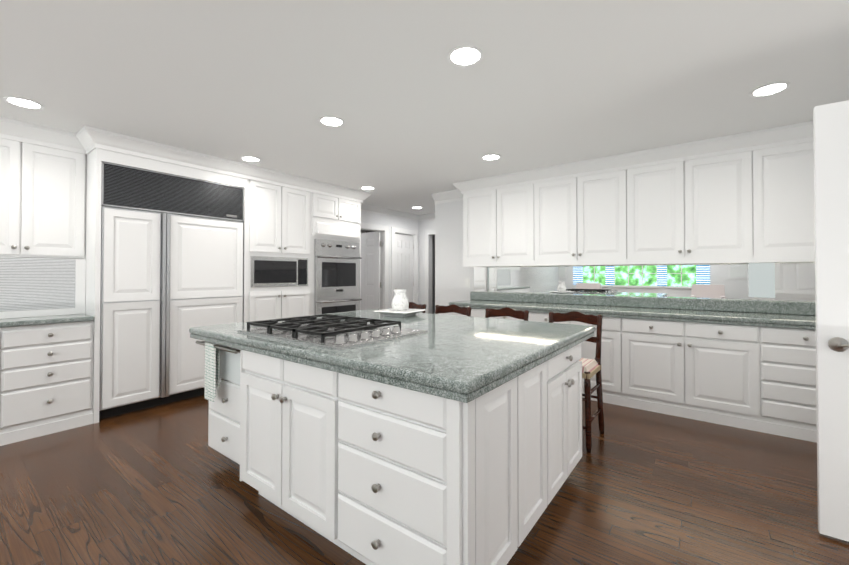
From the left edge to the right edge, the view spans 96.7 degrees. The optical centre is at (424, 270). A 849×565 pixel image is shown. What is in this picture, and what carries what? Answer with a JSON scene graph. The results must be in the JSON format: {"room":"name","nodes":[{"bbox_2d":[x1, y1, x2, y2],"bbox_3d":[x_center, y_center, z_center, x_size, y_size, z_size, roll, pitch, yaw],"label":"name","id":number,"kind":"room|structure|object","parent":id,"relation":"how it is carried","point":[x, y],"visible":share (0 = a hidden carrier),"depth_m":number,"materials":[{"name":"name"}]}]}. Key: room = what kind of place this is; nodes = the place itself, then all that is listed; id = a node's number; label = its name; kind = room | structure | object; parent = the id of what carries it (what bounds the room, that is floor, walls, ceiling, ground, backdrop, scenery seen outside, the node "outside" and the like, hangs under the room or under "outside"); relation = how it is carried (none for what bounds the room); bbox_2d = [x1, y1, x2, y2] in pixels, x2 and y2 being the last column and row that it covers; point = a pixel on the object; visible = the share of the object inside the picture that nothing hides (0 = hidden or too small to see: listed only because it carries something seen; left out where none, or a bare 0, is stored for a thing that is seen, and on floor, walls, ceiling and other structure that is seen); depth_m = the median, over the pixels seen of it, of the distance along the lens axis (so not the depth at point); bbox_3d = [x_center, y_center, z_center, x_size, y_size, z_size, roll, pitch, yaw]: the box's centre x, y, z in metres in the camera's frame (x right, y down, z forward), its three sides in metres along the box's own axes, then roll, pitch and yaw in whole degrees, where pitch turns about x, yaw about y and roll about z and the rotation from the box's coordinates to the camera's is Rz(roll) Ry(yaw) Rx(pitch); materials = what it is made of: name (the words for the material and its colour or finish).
{"room":"kitchen","nodes":[
{"label":"kitchen","id":0,"kind":"room"},
{"bbox_2d":[361,211,417,308],"bbox_3d":[-3.779,0.053,2.964,0.120,2.440,12.200,0,-1,37],"label":"wall","id":1,"kind":"structure","parent":0,"point":[380,219],"depth_m":7.01,"materials":[{"name":"paint"}]},
{"bbox_2d":[0,138,85,258],"bbox_3d":[-3.383,-0.583,3.098,0.351,0.956,0.853,0,-1,37],"label":"upper cabinet","id":2,"kind":"object","parent":1,"relation":"attached to","point":[42,201],"visible":1,"depth_m":3.10,"materials":[{"name":"white wood"}]},
{"bbox_2d":[0,117,418,220],"bbox_3d":[-2.026,-1.079,4.585,0.740,0.140,7.280,0,-1,37],"label":"crown molding","id":3,"kind":"structure","parent":1,"relation":"attached to","point":[86,140],"depth_m":3.51,"materials":[{"name":"white wood"}]},
{"bbox_2d":[361,231,381,309],"bbox_3d":[-1.109,0.300,7.088,0.807,2.014,0.035,0,-1,37],"label":"hall door","id":4,"kind":"structure","parent":1,"relation":"in","point":[371,245],"depth_m":6.99,"materials":[{"name":"white wood"}]},
{"bbox_2d":[361,222,434,312],"bbox_3d":[0.022,0.244,6.219,2.260,2.130,2.180,0,-1,37],"label":"door frame","id":5,"kind":"structure","parent":1,"relation":"attached to","point":[382,229],"depth_m":7.06,"materials":[{"name":"white wood"}]},
{"bbox_2d":[395,233,413,301],"bbox_3d":[-0.399,0.303,7.370,0.091,2.014,0.605,0,-1,37],"label":"hall door","id":6,"kind":"structure","parent":1,"relation":"in","point":[404,246],"depth_m":7.40,"materials":[{"name":"white wood"}]},
{"bbox_2d":[0,395,848,564],"bbox_3d":[-2.086,1.298,2.486,9.140,0.060,13.500,0,-1,37],"label":"floor","id":7,"kind":"structure","parent":0,"point":[163,484],"depth_m":2.05,"materials":[{"name":"brown wood"}]},
{"bbox_2d":[0,328,3,445],"bbox_3d":[-3.483,0.842,2.704,0.646,0.856,0.536,0,-1,37],"label":"base cabinet","id":8,"kind":"object","parent":7,"relation":"on","point":[1,329],"depth_m":2.74,"materials":[{"name":"white wood"}]},
{"bbox_2d":[4,321,93,444],"bbox_3d":[-3.184,0.847,3.100,0.646,0.856,0.584,0,-1,37],"label":"base cabinet","id":9,"kind":"object","parent":7,"relation":"on","point":[46,379],"depth_m":2.92,"materials":[{"name":"white wood"}]},
{"bbox_2d":[0,314,93,327],"bbox_3d":[-3.625,0.393,2.509,0.661,0.040,2.066,0,-1,37],"label":"countertop","id":10,"kind":"structure","parent":9,"relation":"on","point":[26,321],"depth_m":2.95,"materials":[{"name":"grey stone"}]},
{"bbox_2d":[0,257,85,318],"bbox_3d":[-3.560,0.135,2.826,0.384,0.480,1.486,0,-1,37],"label":"appliance garage","id":11,"kind":"object","parent":10,"relation":"on","point":[33,287],"visible":1,"depth_m":3.11,"materials":[{"name":"white"}]},
{"bbox_2d":[85,148,247,423],"bbox_3d":[-2.604,0.115,3.851,0.676,2.335,1.297,0,-1,37],"label":"fridge","id":12,"kind":"object","parent":7,"relation":"on","point":[166,254],"visible":0.92,"depth_m":3.50,"materials":[{"name":"white wood"}]},
{"bbox_2d":[247,179,310,321],"bbox_3d":[-1.958,0.125,4.706,0.678,2.335,0.843,0,-1,37],"label":"tall cabinet","id":13,"kind":"object","parent":7,"relation":"on","point":[278,252],"visible":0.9,"depth_m":4.48,"materials":[{"name":"white wood"}]},
{"bbox_2d":[310,192,361,314],"bbox_3d":[-1.413,0.132,5.377,0.739,2.335,0.883,0,-1,37],"label":"tall cabinet","id":14,"kind":"object","parent":7,"relation":"on","point":[335,255],"visible":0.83,"depth_m":5.14,"materials":[{"name":"white wood"}]},
{"bbox_2d":[195,340,581,564],"bbox_3d":[-0.248,0.839,2.381,2.067,0.855,1.462,0,-1,37],"label":"kitchen island","id":15,"kind":"object","parent":7,"relation":"on","point":[367,472],"visible":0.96,"depth_m":1.56,"materials":[{"name":"white wood"}]},
{"bbox_2d":[189,309,594,393],"bbox_3d":[-0.194,0.393,2.496,2.100,0.040,1.680,0,-1,37],"label":"island countertop","id":16,"kind":"structure","parent":15,"relation":"on","point":[462,354],"depth_m":1.80,"materials":[{"name":"grey stone"}]},
{"bbox_2d":[237,314,427,349],"bbox_3d":[-0.554,0.342,2.261,0.930,0.056,0.670,0,-1,37],"label":"cooktop","id":17,"kind":"object","parent":16,"relation":"in","point":[329,331],"visible":1,"depth_m":2.11,"materials":[{"name":"silver metal"}]},
{"bbox_2d":[190,332,593,402],"bbox_3d":[-0.194,0.426,2.496,2.088,0.027,1.668,0,-1,37],"label":"countertop","id":18,"kind":"structure","parent":16,"relation":"attached to","point":[452,395],"depth_m":1.53,"materials":[{"name":"grey stone"}]},
{"bbox_2d":[373,290,424,316],"bbox_3d":[-0.204,0.272,3.182,0.330,0.216,0.330,0,-1,29],"label":"vase","id":19,"kind":"object","parent":16,"relation":"on","point":[400,305],"visible":1,"depth_m":3.12,"materials":[{"name":"white ceramic"}]},
{"bbox_2d":[409,302,426,312],"bbox_3d":[-0.271,0.815,3.966,0.446,0.941,0.444,0,-1,37],"label":"stool","id":20,"kind":"object","parent":7,"relation":"on","point":[412,305],"visible":0.06,"depth_m":4.07,"materials":[{"name":"brown wood"}]},
{"bbox_2d":[435,304,471,316],"bbox_3d":[0.168,0.811,3.635,0.446,0.941,0.444,0,-1,37],"label":"stool","id":21,"kind":"object","parent":7,"relation":"on","point":[454,308],"visible":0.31,"depth_m":3.80,"materials":[{"name":"brown wood"}]},
{"bbox_2d":[451,306,530,320],"bbox_3d":[0.929,0.864,4.660,1.038,0.856,0.636,0,-1,37],"label":"base cabinet","id":22,"kind":"object","parent":7,"relation":"on","point":[474,312],"depth_m":4.46,"materials":[{"name":"white wood"}]},
{"bbox_2d":[449,291,815,326],"bbox_3d":[2.037,0.351,3.820,3.866,0.152,0.651,0,-1,37],"label":"countertop","id":23,"kind":"structure","parent":22,"relation":"on","point":[799,313],"depth_m":3.67,"materials":[{"name":"grey stone"}]},
{"bbox_2d":[460,306,815,329],"bbox_3d":[1.849,0.436,3.565,3.860,0.023,0.008,0,-1,37],"label":"countertop","id":24,"kind":"structure","parent":23,"relation":"attached to","point":[723,322],"depth_m":3.23,"materials":[{"name":"grey stone"}]},
{"bbox_2d":[485,307,528,320],"bbox_3d":[0.631,0.807,3.285,0.446,0.941,0.444,0,-1,37],"label":"stool","id":25,"kind":"object","parent":7,"relation":"on","point":[513,313],"visible":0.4,"depth_m":3.45,"materials":[{"name":"brown wood"}]},
{"bbox_2d":[549,311,603,452],"bbox_3d":[1.109,0.803,2.924,0.446,0.941,0.444,0,-1,37],"label":"stool","id":26,"kind":"object","parent":7,"relation":"on","point":[591,368],"visible":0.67,"depth_m":2.91,"materials":[{"name":"brown wood"}]},
{"bbox_2d":[531,310,630,407],"bbox_3d":[1.672,0.858,4.099,1.076,0.856,0.636,0,-1,37],"label":"base cabinet","id":27,"kind":"object","parent":7,"relation":"on","point":[616,332],"depth_m":3.61,"materials":[{"name":"white wood"}]},
{"bbox_2d":[631,316,762,431],"bbox_3d":[2.417,0.852,3.537,1.044,0.856,0.636,0,-1,37],"label":"base cabinet","id":28,"kind":"object","parent":7,"relation":"on","point":[758,378],"depth_m":3.20,"materials":[{"name":"white wood"}]},
{"bbox_2d":[763,324,816,442],"bbox_3d":[3.037,0.847,3.068,0.638,0.856,0.636,0,-1,37],"label":"base cabinet","id":29,"kind":"object","parent":7,"relation":"on","point":[789,354],"depth_m":2.87,"materials":[{"name":"white wood"}]},
{"bbox_2d":[0,0,848,230],"bbox_3d":[-2.086,-1.202,2.514,9.140,0.060,13.500,0,-1,37],"label":"ceiling","id":30,"kind":"structure","parent":0,"point":[541,84],"depth_m":2.30,"materials":[{"name":"white paint"}]},
{"bbox_2d":[3,96,43,109],"bbox_3d":[-2.796,-1.168,2.636,0.200,0.006,0.200,0,-1,37],"label":"recessed light","id":31,"kind":"object","parent":30,"relation":"in","point":[23,103],"visible":0.96,"depth_m":2.63,"materials":[{"name":"white"}]},
{"bbox_2d":[240,156,260,161],"bbox_3d":[-1.804,-1.153,3.917,0.200,0.006,0.200,0,-1,37],"label":"recessed light","id":32,"kind":"object","parent":30,"relation":"in","point":[249,159],"visible":0.98,"depth_m":3.92,"materials":[{"name":"white"}]},
{"bbox_2d":[318,116,344,126],"bbox_3d":[-0.727,-1.164,2.953,0.200,0.006,0.200,0,-1,37],"label":"recessed light","id":33,"kind":"object","parent":30,"relation":"in","point":[331,121],"visible":1,"depth_m":2.95,"materials":[{"name":"white"}]},
{"bbox_2d":[361,186,374,189],"bbox_3d":[-0.787,-1.139,5.229,0.200,0.006,0.200,0,-1,37],"label":"recessed light","id":34,"kind":"object","parent":30,"relation":"in","point":[367,188],"visible":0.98,"depth_m":5.24,"materials":[{"name":"white"}]},
{"bbox_2d":[447,45,483,66],"bbox_3d":[0.224,-1.174,2.072,0.200,0.006,0.200,0,-1,37],"label":"recessed light","id":35,"kind":"object","parent":30,"relation":"in","point":[465,56],"visible":1,"depth_m":2.07,"materials":[{"name":"white"}]},
{"bbox_2d":[482,154,500,160],"bbox_3d":[0.682,-1.154,3.857,0.200,0.006,0.200,0,-1,37],"label":"recessed light","id":36,"kind":"object","parent":30,"relation":"in","point":[490,157],"visible":0.98,"depth_m":3.86,"materials":[{"name":"white"}]},
{"bbox_2d":[749,82,790,96],"bbox_3d":[2.236,-1.170,2.446,0.200,0.006,0.200,0,-1,37],"label":"recessed light","id":37,"kind":"object","parent":30,"relation":"in","point":[770,89],"visible":1,"depth_m":2.44,"materials":[{"name":"white"}]},
{"bbox_2d":[418,219,434,313],"bbox_3d":[0.491,0.101,7.308,1.456,2.440,0.120,0,-1,37],"label":"wall","id":38,"kind":"structure","parent":0,"point":[423,226],"depth_m":7.62,"materials":[{"name":"paint"}]},
{"bbox_2d":[419,213,434,220],"bbox_3d":[0.471,-1.065,7.218,1.370,0.110,0.068,0,-1,37],"label":"crown molding","id":39,"kind":"structure","parent":38,"relation":"attached to","point":[424,217],"depth_m":7.52,"materials":[{"name":"white wood"}]},
{"bbox_2d":[432,235,434,313],"bbox_3d":[0.813,0.105,7.642,1.430,2.440,0.798,0,-1,37],"label":"wall","id":40,"kind":"structure","parent":0,"point":[433,274],"depth_m":7.83,"materials":[{"name":"grey"}]},
{"bbox_2d":[435,200,811,314],"bbox_3d":[2.062,0.068,4.293,4.680,2.440,0.120,0,-1,37],"label":"wall","id":41,"kind":"structure","parent":0,"point":[451,273],"depth_m":5.50,"materials":[{"name":"paint"}]},
{"bbox_2d":[465,278,469,286],"bbox_3d":[0.599,0.169,5.313,0.075,0.120,0.012,0,-1,37],"label":"switch plate","id":42,"kind":"object","parent":41,"relation":"attached to","point":[467,282],"visible":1,"depth_m":5.31,"materials":[{"name":"white plastic"}]},
{"bbox_2d":[462,182,545,265],"bbox_3d":[1.014,-0.564,4.794,1.033,0.955,0.347,0,-1,37],"label":"upper cabinet","id":43,"kind":"object","parent":41,"relation":"attached to","point":[502,226],"depth_m":4.61,"materials":[{"name":"white wood"}]},
{"bbox_2d":[542,168,633,265],"bbox_3d":[1.759,-0.570,4.231,1.086,0.955,0.347,0,-1,37],"label":"upper cabinet","id":44,"kind":"object","parent":41,"relation":"attached to","point":[588,218],"depth_m":4.02,"materials":[{"name":"white wood"}]},
{"bbox_2d":[431,121,813,203],"bbox_3d":[1.835,-1.084,4.125,4.536,0.140,0.439,0,-1,37],"label":"crown molding","id":45,"kind":"structure","parent":41,"relation":"attached to","point":[793,134],"depth_m":3.65,"materials":[{"name":"white wood"}]},
{"bbox_2d":[474,262,814,301],"bbox_3d":[2.230,0.095,4.079,3.866,0.364,0.012,0,-1,37],"label":"backsplash","id":46,"kind":"structure","parent":41,"relation":"attached to","point":[787,281],"depth_m":3.89,"materials":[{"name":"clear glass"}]},
{"bbox_2d":[634,149,765,261],"bbox_3d":[2.525,-0.577,3.653,1.086,0.955,0.347,0,-1,37],"label":"upper cabinet","id":47,"kind":"object","parent":41,"relation":"attached to","point":[755,206],"depth_m":3.43,"materials":[{"name":"white wood"}]},
{"bbox_2d":[766,142,814,261],"bbox_3d":[3.265,-0.583,3.094,1.019,0.955,0.347,0,-1,37],"label":"upper cabinet","id":48,"kind":"object","parent":41,"relation":"attached to","point":[790,227],"depth_m":3.09,"materials":[{"name":"white wood"}]},
{"bbox_3d":[0.637,0.005,-1.361,0.140,2.440,10.618,0,-1,37],"label":"wall","id":49,"kind":"structure","parent":0,"visible":0},
{"bbox_2d":[813,100,848,541],"bbox_3d":[2.183,0.227,1.548,0.800,2.030,0.091,0,-1,37],"label":"door","id":50,"kind":"structure","parent":49,"relation":"in","point":[831,166],"depth_m":1.77,"materials":[{"name":"white wood"}]}
]}

